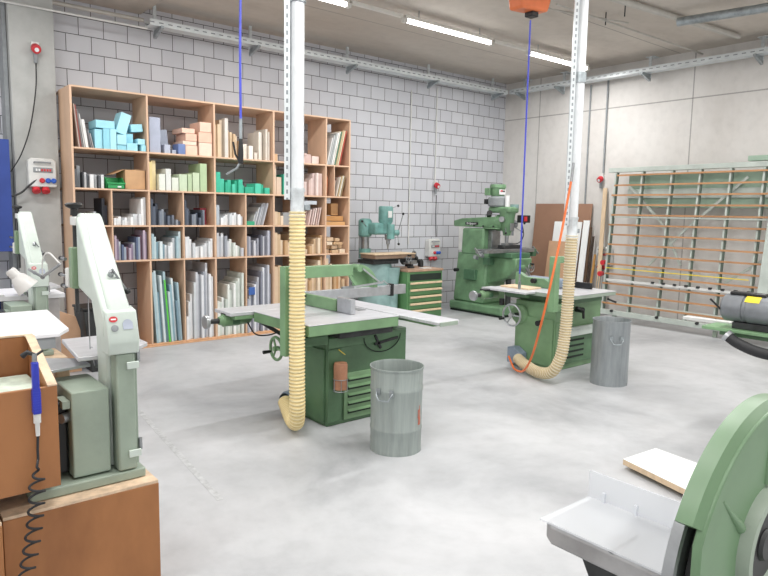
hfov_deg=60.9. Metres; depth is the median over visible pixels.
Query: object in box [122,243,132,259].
magazine
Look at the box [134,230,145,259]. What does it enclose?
magazine
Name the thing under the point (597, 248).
box
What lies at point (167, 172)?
foam block
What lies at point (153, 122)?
foam block
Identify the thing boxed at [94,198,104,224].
binder
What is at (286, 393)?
outlet
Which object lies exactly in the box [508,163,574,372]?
hose
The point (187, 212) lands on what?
block
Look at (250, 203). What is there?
sheet
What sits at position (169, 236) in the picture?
plastic sheet
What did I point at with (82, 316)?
waste container
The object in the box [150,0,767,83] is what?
ceiling
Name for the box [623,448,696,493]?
board
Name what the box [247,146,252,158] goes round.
foam offcut
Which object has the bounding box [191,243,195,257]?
plastic sheet
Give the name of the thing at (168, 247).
plastic sheet
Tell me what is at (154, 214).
block
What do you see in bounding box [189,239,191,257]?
plastic sheet
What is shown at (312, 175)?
plank
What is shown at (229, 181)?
foam block
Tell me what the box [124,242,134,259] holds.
magazine
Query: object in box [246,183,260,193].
foam block
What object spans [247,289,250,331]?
plastic sheet
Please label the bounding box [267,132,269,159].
foam offcut
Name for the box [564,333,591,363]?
vent
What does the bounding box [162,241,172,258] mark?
plastic sheet
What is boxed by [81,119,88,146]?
sheet
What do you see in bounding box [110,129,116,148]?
foam block
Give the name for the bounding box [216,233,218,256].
plastic sheet
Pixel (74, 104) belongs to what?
sheet
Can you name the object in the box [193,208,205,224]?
block
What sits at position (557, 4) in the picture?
pipe
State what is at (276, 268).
plank
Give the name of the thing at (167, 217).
block
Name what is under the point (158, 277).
sheet
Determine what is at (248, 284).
plastic sheet
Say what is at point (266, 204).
sheet
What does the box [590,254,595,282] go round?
wood strip
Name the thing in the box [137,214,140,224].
foam block
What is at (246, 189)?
foam block
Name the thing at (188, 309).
plastic sheet
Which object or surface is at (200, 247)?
plastic sheet
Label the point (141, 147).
foam block
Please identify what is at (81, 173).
panel
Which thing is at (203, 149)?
foam block
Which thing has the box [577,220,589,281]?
board
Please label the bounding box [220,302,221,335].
plastic sheet
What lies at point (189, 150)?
foam block
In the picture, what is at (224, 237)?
plastic sheet
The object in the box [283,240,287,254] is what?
plank
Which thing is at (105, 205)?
binder
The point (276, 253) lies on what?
plank
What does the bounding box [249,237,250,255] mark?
plastic sheet
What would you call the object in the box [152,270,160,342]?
sheet
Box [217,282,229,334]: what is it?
plastic sheet
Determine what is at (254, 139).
foam offcut
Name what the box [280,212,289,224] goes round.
block
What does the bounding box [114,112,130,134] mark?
foam block
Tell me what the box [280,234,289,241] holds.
plank
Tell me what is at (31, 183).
cable
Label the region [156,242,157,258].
plastic sheet
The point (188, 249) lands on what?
plastic sheet
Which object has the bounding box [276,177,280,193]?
plank
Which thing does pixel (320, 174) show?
plank
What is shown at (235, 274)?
plastic sheet
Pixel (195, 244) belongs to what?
plastic sheet
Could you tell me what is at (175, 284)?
sheet
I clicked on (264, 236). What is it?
plastic sheet
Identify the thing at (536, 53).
ceiling light
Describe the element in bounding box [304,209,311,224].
sheet
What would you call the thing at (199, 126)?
foam block
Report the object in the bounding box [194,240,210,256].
plastic sheet
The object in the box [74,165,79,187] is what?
panel
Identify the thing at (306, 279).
plank
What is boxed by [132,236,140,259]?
magazine
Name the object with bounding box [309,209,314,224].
sheet
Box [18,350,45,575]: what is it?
gun
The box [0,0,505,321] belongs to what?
wall
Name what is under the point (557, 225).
board
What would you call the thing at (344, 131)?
sheet
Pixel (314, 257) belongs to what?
plank
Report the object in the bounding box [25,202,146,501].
bandsaw
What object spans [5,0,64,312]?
pillar
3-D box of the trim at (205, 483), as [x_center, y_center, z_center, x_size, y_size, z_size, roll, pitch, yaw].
[-1.464,1.105,4.525,0.040,0.001,1.936,-3,8,-33]
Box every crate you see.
[0,521,4,575]
[44,348,67,373]
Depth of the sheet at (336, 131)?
9.22 m
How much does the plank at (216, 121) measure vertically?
0.460 m
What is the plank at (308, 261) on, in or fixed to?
on the shelving unit
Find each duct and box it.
[284,0,309,214]
[564,0,588,237]
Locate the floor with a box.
[70,300,767,575]
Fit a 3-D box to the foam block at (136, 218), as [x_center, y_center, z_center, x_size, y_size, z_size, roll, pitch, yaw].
[-2.993,-0.811,7.716,0.026,0.124,0.390,-5,9,-39]
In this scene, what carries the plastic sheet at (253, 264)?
on the shelving unit
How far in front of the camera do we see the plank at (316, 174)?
9.05 m
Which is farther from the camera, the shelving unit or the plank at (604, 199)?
the plank at (604, 199)
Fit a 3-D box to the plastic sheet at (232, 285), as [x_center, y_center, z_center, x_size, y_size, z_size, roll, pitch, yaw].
[-2.063,0.250,8.604,0.028,0.662,0.430,-5,9,-39]
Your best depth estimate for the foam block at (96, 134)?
7.21 m
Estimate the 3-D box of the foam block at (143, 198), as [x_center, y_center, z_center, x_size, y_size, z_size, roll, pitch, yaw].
[-2.917,-0.915,7.765,0.028,0.322,0.390,-5,9,-39]
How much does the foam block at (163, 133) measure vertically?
0.208 m
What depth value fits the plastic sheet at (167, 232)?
7.93 m
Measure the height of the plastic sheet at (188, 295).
0.560 m
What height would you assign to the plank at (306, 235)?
0.260 m
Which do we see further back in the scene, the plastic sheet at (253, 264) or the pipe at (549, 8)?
the plastic sheet at (253, 264)
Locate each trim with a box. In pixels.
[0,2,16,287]
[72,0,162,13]
[138,410,222,500]
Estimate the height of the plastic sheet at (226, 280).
0.682 m
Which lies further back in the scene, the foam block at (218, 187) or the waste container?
the foam block at (218, 187)
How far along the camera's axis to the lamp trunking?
7.39 m
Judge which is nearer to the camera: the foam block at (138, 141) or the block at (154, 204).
the foam block at (138, 141)
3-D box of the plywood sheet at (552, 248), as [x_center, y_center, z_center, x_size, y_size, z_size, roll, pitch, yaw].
[3.018,-0.213,11.332,0.174,1.187,0.540,-5,9,-39]
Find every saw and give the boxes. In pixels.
[202,264,458,426]
[469,256,616,368]
[597,155,767,337]
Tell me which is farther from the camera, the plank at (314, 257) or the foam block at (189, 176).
the plank at (314, 257)
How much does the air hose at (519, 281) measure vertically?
2.660 m
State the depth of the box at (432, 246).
11.40 m
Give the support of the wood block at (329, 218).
on the wood block at (327, 222)
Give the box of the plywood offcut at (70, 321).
[60,311,81,371]
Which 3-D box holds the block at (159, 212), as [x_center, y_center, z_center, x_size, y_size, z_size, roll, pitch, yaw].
[-2.762,-0.847,7.858,0.029,0.170,0.400,-5,9,-39]
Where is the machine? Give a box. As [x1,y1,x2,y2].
[450,184,538,317]
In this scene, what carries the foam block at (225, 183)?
on the shelving unit
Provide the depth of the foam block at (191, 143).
7.86 m
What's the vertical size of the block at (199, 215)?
0.152 m
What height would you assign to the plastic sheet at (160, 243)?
0.206 m
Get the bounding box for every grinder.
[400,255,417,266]
[683,291,767,359]
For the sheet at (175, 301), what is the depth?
7.98 m
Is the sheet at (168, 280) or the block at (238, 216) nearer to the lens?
the sheet at (168, 280)
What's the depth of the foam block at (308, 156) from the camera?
9.04 m
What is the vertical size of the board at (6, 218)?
2.330 m
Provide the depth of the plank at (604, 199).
10.80 m
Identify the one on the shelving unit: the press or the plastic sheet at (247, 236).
the plastic sheet at (247, 236)
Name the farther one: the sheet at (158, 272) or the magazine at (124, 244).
the sheet at (158, 272)
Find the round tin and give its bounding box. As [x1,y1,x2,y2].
[418,260,423,266]
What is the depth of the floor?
4.50 m
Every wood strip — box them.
[584,227,592,281]
[586,236,594,282]
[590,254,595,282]
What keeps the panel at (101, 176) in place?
on the shelving unit
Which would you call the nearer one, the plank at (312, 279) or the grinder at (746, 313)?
the grinder at (746, 313)
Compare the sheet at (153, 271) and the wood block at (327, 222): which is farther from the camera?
the wood block at (327, 222)
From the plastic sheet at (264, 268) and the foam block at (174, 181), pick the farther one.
the plastic sheet at (264, 268)
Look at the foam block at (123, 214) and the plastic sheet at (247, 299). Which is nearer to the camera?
the foam block at (123, 214)
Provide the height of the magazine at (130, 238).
0.261 m
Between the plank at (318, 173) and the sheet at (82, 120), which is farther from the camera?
the plank at (318, 173)
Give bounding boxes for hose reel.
[509,0,550,18]
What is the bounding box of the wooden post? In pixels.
[53,370,69,377]
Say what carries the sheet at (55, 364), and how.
on the wooden post
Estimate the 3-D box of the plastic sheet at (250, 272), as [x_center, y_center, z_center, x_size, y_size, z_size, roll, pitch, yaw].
[-1.758,0.158,8.846,0.027,0.800,0.430,-5,9,-39]
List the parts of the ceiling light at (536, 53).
lamp trunking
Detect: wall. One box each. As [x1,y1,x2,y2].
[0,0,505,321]
[500,39,767,323]
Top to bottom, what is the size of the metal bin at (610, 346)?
0.640 m
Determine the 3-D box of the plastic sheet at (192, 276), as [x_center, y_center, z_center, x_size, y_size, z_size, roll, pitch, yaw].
[-2.455,0.197,8.284,0.028,0.828,0.410,-5,9,-39]
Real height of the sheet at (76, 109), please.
0.399 m
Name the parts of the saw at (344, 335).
boring motor, frame, handle, guard post, door, guard arm, guard rod, door, tilt lever, beam rail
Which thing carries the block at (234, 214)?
on the shelving unit
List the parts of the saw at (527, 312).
boring motor, fence knob, door, guard post, corner panel, guide rail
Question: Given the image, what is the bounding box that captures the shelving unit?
[56,84,350,348]
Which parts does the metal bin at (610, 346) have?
handle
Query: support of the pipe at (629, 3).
attached to the ceiling
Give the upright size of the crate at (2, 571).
0.500 m
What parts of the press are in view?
table plate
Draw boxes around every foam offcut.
[243,144,246,158]
[247,132,260,159]
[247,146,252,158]
[254,129,267,159]
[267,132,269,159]
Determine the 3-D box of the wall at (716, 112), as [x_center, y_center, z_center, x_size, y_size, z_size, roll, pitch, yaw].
[6.292,-1.320,7.915,0.200,4.300,12.350,-5,9,-39]
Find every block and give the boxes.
[88,120,114,129]
[89,129,102,147]
[102,128,109,148]
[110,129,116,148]
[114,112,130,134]
[116,134,126,144]
[117,145,125,149]
[119,216,132,224]
[122,213,134,224]
[126,134,132,142]
[126,143,137,150]
[127,124,142,132]
[129,199,143,224]
[131,197,145,224]
[133,139,144,145]
[135,214,137,224]
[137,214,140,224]
[138,145,145,151]
[148,117,160,152]
[150,199,152,224]
[153,203,157,224]
[153,206,155,224]
[155,169,170,190]
[156,174,164,189]
[158,209,163,224]
[158,211,161,224]
[160,130,167,144]
[161,144,169,152]
[166,216,169,224]
[171,174,186,190]
[171,178,178,190]
[172,128,194,134]
[173,141,195,145]
[173,144,184,153]
[176,133,196,141]
[182,173,199,191]
[184,200,186,224]
[185,145,196,154]
[186,208,188,224]
[187,174,191,190]
[188,163,206,191]
[190,122,210,132]
[190,210,204,224]
[190,212,202,224]
[190,214,193,224]
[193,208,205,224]
[195,132,211,142]
[196,142,211,155]
[216,172,220,191]
[216,205,218,224]
[219,213,231,224]
[219,214,227,224]
[219,216,225,224]
[220,179,223,192]
[222,212,235,224]
[224,180,230,192]
[224,182,227,192]
[231,179,242,192]
[231,181,236,192]
[231,184,234,192]
[236,214,240,224]
[244,187,250,192]
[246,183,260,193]
[247,221,254,224]
[263,188,269,193]
[276,174,283,194]
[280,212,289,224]
[304,201,316,204]
[305,154,310,162]
[311,156,318,163]
[326,221,344,224]
[327,203,337,214]
[327,216,342,220]
[327,245,336,248]
[329,241,342,244]
[329,249,337,252]
[335,248,344,252]
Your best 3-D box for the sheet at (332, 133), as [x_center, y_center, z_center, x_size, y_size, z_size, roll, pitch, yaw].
[-0.824,-1.976,9.337,0.127,0.451,0.440,-5,9,-39]
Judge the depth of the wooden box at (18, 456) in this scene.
2.43 m
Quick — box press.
[358,205,416,307]
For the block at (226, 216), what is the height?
0.132 m
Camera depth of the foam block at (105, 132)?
7.24 m
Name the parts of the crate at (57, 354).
panel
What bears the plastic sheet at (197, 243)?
on the shelving unit
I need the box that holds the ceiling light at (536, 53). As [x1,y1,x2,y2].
[493,39,589,70]
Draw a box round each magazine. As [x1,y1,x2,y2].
[114,235,116,259]
[117,239,118,259]
[119,241,120,259]
[120,244,123,259]
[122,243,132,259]
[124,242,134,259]
[127,236,138,259]
[128,248,130,259]
[131,235,141,258]
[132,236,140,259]
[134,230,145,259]
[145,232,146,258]
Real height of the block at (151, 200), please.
0.307 m
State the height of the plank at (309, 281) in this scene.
0.638 m
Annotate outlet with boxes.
[279,390,289,398]
[525,11,538,18]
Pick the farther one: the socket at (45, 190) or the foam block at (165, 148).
the foam block at (165, 148)
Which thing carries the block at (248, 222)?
on the shelving unit
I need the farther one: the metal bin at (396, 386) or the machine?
the machine
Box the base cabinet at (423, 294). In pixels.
[394,265,442,315]
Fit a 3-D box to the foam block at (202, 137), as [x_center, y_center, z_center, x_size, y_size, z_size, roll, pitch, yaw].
[-2.271,-1.848,8.069,0.170,0.121,0.300,-5,9,-39]
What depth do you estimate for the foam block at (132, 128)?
7.46 m
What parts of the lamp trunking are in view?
ceiling light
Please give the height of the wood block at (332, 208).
0.170 m
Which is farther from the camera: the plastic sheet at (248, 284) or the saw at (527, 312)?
the plastic sheet at (248, 284)
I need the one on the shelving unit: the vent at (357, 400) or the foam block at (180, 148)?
the foam block at (180, 148)
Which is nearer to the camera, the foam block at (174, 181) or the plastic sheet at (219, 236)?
the foam block at (174, 181)
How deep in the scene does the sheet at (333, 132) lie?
9.19 m
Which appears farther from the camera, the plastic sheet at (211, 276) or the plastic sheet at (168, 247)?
the plastic sheet at (211, 276)
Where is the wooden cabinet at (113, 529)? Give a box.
[0,469,160,575]
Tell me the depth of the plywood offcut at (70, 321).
6.48 m
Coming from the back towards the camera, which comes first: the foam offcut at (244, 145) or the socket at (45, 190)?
the foam offcut at (244, 145)
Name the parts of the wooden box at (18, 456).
panel, panel, panel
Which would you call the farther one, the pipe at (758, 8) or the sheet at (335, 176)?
the sheet at (335, 176)
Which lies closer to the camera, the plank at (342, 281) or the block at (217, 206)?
the block at (217, 206)
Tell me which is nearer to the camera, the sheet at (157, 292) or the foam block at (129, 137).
the foam block at (129, 137)
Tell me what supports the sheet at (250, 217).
on the shelving unit
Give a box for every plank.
[149,160,155,189]
[149,162,152,189]
[215,118,227,156]
[215,120,222,156]
[215,124,220,156]
[215,125,216,156]
[229,132,231,157]
[232,134,235,157]
[275,211,277,224]
[275,233,277,254]
[275,265,279,302]
[275,267,277,328]
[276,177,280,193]
[277,234,280,254]
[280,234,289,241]
[280,240,282,254]
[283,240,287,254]
[304,173,314,195]
[304,178,312,195]
[304,180,310,194]
[305,234,321,253]
[305,237,319,253]
[305,238,315,253]
[305,244,313,253]
[305,246,311,253]
[305,255,321,289]
[305,259,319,289]
[305,263,315,290]
[305,278,307,290]
[307,173,317,195]
[308,278,313,290]
[308,280,311,290]
[318,173,319,195]
[320,174,321,195]
[326,259,327,289]
[332,277,335,288]
[340,278,344,288]
[596,188,607,288]
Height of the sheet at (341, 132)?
0.470 m
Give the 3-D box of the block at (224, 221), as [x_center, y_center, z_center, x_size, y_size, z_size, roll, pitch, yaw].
[-2.126,-0.866,8.378,0.032,0.109,0.350,-5,9,-39]
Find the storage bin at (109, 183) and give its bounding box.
[104,177,125,188]
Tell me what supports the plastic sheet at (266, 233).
on the shelving unit
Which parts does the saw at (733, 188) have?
rail, measuring rail, stop rail, measuring rail, panel, carriage post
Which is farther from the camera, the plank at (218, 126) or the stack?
the plank at (218, 126)
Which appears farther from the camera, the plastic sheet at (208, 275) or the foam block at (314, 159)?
the foam block at (314, 159)
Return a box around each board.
[0,139,13,251]
[501,284,540,289]
[552,221,582,275]
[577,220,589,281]
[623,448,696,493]
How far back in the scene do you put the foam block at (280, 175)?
8.78 m
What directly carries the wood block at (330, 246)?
on the wood block at (330, 250)
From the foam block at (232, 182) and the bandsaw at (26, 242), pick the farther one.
the foam block at (232, 182)
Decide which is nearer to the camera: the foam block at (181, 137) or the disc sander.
the disc sander
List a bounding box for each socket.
[30,41,40,62]
[32,186,40,193]
[42,187,49,193]
[433,181,439,193]
[597,175,604,187]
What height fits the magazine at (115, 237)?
0.281 m
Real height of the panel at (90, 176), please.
0.150 m
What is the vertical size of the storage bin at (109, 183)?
0.130 m
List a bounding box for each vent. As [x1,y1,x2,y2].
[343,369,370,419]
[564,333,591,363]
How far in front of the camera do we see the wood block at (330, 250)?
9.40 m
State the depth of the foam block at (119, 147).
7.35 m
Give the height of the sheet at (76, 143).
0.459 m
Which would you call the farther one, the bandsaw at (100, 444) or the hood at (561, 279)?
the hood at (561, 279)
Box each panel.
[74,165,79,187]
[80,172,83,187]
[88,174,93,187]
[97,175,103,187]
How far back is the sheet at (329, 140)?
9.13 m
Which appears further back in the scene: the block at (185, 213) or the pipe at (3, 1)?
the block at (185, 213)
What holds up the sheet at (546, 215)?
on the floor
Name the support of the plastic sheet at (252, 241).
on the shelving unit
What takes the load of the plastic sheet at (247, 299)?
on the shelving unit
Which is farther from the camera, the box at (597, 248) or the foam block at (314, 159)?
the box at (597, 248)
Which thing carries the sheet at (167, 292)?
on the shelving unit
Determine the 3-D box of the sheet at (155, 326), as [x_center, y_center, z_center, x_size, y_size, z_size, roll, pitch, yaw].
[-2.859,0.217,7.936,0.069,0.855,0.430,-5,9,-39]
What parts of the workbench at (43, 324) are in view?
rail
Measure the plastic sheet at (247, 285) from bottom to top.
0.606 m
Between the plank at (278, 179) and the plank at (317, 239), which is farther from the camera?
the plank at (317, 239)
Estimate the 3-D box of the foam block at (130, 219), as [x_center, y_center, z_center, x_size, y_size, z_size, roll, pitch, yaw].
[-3.020,-0.789,7.650,0.024,0.095,0.400,-5,9,-39]
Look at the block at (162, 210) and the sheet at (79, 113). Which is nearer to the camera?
the sheet at (79, 113)
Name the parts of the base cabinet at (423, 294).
drawer, drawer, drawer, drawer, drawer, handle, handle, handle, handle, handle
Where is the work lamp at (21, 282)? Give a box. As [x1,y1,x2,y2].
[6,252,61,295]
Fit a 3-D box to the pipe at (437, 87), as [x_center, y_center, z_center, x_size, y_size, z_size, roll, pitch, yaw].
[0.903,-2.658,11.308,0.021,1.580,0.022,-5,9,-39]
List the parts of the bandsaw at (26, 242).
knob, guide rod, frame, plate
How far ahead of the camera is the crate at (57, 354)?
5.14 m
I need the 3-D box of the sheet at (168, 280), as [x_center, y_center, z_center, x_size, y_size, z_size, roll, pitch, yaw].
[-2.686,0.243,8.111,0.064,0.770,0.390,-5,9,-39]
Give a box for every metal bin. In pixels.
[370,359,423,456]
[590,316,631,386]
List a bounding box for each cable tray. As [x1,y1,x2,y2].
[145,5,507,100]
[509,35,767,99]
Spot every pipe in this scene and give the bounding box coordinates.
[0,0,147,28]
[52,0,143,21]
[408,90,411,243]
[434,87,437,180]
[548,8,628,23]
[556,3,702,54]
[584,85,591,203]
[602,80,608,172]
[608,0,740,38]
[676,2,767,26]
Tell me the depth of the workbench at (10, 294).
5.65 m
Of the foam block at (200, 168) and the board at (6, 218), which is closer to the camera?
the board at (6, 218)
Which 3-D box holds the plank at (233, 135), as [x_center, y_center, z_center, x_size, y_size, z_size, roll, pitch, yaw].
[-2.014,-1.810,8.384,0.031,0.300,0.414,-5,9,-39]
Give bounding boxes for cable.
[10,63,36,171]
[11,179,36,196]
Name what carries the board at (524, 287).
on the saw at (527, 312)
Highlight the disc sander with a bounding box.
[546,393,767,575]
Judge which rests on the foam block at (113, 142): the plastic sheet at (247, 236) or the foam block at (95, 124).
the foam block at (95, 124)
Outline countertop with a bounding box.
[0,288,64,301]
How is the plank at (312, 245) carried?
on the shelving unit
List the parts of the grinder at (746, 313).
steel rail, table frame, motor, handle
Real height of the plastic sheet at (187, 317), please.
0.287 m
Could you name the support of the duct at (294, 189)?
hanging from the ceiling
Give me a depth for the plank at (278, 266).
8.84 m
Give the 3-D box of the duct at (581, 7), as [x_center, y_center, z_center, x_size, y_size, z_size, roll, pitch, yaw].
[1.794,-1.782,5.997,0.181,2.648,0.114,-5,9,-39]
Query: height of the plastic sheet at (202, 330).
0.792 m
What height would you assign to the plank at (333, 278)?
0.790 m
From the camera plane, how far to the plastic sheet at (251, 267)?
8.72 m
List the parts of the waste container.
lid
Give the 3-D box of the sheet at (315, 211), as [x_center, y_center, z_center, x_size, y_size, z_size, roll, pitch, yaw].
[-1.088,-1.017,9.271,0.063,0.238,0.397,-5,9,-39]
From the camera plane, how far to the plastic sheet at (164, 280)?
7.86 m
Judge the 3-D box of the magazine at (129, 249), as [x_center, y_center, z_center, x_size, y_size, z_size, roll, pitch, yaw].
[-3.017,-0.406,7.638,0.020,0.138,0.300,-5,9,-39]
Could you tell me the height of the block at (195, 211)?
0.186 m
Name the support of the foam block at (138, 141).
on the foam block at (141, 147)
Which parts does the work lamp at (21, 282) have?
lamp shade, arm, arm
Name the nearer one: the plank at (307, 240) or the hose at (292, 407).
the hose at (292, 407)
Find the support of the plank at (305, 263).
on the shelving unit
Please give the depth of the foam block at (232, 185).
8.26 m
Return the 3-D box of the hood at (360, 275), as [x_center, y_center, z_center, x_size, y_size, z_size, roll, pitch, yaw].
[-0.160,-0.100,5.082,0.328,0.174,0.097,-5,9,-39]
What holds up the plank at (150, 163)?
on the shelving unit
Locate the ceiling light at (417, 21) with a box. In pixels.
[401,11,493,45]
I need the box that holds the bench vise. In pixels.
[403,260,416,267]
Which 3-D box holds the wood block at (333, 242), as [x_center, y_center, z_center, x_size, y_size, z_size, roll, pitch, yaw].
[-0.769,-0.658,9.531,0.154,0.036,0.350,-5,9,-39]
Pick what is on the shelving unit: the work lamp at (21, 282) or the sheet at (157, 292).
the sheet at (157, 292)
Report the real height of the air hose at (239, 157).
2.197 m
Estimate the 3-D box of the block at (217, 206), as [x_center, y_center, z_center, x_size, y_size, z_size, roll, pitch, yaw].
[-2.215,-0.933,8.330,0.050,0.250,0.418,-5,9,-39]
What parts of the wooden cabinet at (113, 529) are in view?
panel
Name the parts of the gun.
handle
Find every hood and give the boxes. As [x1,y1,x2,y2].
[348,264,382,287]
[528,275,562,287]
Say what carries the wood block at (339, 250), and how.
on the shelving unit
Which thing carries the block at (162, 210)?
on the shelving unit
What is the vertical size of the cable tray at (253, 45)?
0.390 m
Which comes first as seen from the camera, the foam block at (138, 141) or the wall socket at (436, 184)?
the foam block at (138, 141)
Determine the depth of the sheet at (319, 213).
9.17 m
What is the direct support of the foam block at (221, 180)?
on the shelving unit
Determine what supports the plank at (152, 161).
on the shelving unit
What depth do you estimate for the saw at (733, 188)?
9.35 m
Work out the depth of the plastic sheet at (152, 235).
7.68 m
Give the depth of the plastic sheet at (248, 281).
8.65 m
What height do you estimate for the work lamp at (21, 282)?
0.219 m
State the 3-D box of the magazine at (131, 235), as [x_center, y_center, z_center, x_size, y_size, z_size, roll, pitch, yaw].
[-2.937,-0.489,7.746,0.020,0.279,0.300,-5,9,-39]
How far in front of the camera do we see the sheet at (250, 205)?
8.66 m
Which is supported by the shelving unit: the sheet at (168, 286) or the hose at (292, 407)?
the sheet at (168, 286)
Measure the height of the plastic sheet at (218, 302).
0.448 m
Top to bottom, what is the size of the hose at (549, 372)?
1.446 m
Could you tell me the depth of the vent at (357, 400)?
5.15 m
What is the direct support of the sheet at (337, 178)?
on the shelving unit
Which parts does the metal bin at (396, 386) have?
handle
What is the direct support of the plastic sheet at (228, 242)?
on the shelving unit
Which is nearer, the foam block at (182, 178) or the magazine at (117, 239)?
the magazine at (117, 239)
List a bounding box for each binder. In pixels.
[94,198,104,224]
[105,205,107,224]
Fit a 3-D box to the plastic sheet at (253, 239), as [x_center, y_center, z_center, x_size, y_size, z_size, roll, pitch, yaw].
[-1.785,-0.561,8.755,0.024,0.228,0.390,-5,9,-39]
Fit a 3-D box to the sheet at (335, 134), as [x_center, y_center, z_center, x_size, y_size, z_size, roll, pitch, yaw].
[-0.846,-1.970,9.320,0.124,0.441,0.440,-5,9,-39]
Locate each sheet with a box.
[45,358,89,372]
[72,103,79,146]
[74,104,80,146]
[76,109,82,146]
[78,113,84,146]
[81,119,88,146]
[87,129,91,147]
[151,234,153,258]
[152,269,168,340]
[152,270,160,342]
[152,272,158,342]
[154,237,155,258]
[156,241,162,258]
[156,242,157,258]
[156,275,165,341]
[157,292,162,341]
[160,237,174,257]
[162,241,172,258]
[162,283,167,341]
[163,235,178,257]
[164,280,170,341]
[165,230,180,257]
[165,277,176,339]
[166,284,175,340]
[166,291,173,340]
[167,246,170,258]
[173,281,182,339]
[174,300,180,340]
[185,236,189,257]
[185,237,187,257]
[185,270,198,337]
[185,280,196,338]
[186,293,192,338]
[186,301,190,338]
[186,316,188,339]
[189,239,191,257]
[190,269,205,336]
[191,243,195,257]
[192,242,206,256]
[192,261,207,336]
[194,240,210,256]
[195,244,204,256]
[196,246,202,257]
[197,237,212,256]
[198,274,199,337]
[199,274,204,337]
[207,273,211,336]
[211,276,213,336]
[216,232,222,256]
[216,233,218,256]
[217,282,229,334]
[217,296,223,334]
[217,301,219,335]
[219,236,220,256]
[219,280,235,333]
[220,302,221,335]
[222,279,237,333]
[223,236,226,256]
[224,276,239,332]
[224,299,227,334]
[227,241,229,256]
[227,270,243,332]
[230,290,231,333]
[231,242,235,256]
[239,247,243,255]
[247,207,259,224]
[247,211,256,220]
[247,214,254,220]
[247,234,262,255]
[247,236,248,255]
[247,269,262,330]
[247,275,258,330]
[247,280,257,330]
[247,283,255,331]
[247,285,252,331]
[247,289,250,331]
[247,299,248,332]
[248,204,261,224]
[248,265,263,330]
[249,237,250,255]
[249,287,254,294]
[250,203,263,224]
[251,238,258,255]
[251,240,255,255]
[252,230,269,254]
[252,263,269,329]
[258,203,264,224]
[260,203,267,224]
[264,236,265,254]
[264,268,265,329]
[269,274,270,303]
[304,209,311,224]
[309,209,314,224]
[310,207,320,224]
[310,208,316,224]
[314,208,318,224]
[327,132,340,164]
[327,133,336,164]
[327,135,334,164]
[327,138,332,164]
[329,131,343,164]
[331,133,338,164]
[334,132,341,164]
[335,176,342,195]
[335,177,340,195]
[337,131,345,164]
[339,131,346,164]
[529,204,592,281]
[545,241,565,277]
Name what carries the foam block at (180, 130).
on the foam block at (181, 137)
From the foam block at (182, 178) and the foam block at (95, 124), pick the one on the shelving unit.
the foam block at (182, 178)
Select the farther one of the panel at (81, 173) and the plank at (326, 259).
the plank at (326, 259)
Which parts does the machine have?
oil panel, name plate, column door, motor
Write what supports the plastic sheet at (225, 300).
on the shelving unit
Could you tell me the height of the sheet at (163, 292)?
0.716 m
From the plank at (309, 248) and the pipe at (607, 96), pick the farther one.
the pipe at (607, 96)
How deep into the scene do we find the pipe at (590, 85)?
11.05 m
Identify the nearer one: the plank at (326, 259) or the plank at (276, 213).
the plank at (276, 213)
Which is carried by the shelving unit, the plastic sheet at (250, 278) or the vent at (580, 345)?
the plastic sheet at (250, 278)
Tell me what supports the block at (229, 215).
on the shelving unit
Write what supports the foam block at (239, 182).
on the shelving unit
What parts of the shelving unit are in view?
panel, sample panel, sample panel, sample panel, sample panel, sample panel, panel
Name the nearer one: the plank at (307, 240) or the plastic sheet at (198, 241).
the plastic sheet at (198, 241)
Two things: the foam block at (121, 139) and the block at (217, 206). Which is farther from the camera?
the block at (217, 206)
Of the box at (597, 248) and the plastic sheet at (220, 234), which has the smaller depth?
the plastic sheet at (220, 234)
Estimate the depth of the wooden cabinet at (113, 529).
2.62 m
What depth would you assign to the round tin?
10.55 m
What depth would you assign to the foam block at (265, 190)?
8.57 m
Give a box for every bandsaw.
[0,205,59,355]
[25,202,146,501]
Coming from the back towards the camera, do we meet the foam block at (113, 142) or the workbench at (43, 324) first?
the foam block at (113, 142)
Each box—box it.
[0,334,60,498]
[26,158,56,193]
[106,169,145,189]
[425,239,440,260]
[595,247,613,269]
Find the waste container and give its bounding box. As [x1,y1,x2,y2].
[72,303,97,371]
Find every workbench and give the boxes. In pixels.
[0,288,64,351]
[0,310,68,348]
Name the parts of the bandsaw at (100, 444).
motor, knob, guide rod, plate, saw blade, frame, lever, lever knob, column door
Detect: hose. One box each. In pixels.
[226,0,243,174]
[278,211,305,430]
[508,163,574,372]
[513,235,577,378]
[518,20,530,288]
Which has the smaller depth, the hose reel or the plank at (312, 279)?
the hose reel
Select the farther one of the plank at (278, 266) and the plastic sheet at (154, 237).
the plank at (278, 266)
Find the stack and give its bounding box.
[0,374,31,392]
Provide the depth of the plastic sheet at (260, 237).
8.61 m
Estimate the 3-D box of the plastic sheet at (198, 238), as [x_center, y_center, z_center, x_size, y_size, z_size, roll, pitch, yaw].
[-2.288,-0.522,8.328,0.027,0.232,0.410,-5,9,-39]
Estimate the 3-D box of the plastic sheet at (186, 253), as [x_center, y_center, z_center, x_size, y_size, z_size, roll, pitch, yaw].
[-2.540,-0.513,8.106,0.026,0.258,0.430,-5,9,-39]
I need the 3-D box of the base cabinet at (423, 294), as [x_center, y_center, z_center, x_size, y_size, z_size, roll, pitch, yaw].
[0.462,0.059,10.441,0.760,0.770,0.660,-5,9,-39]

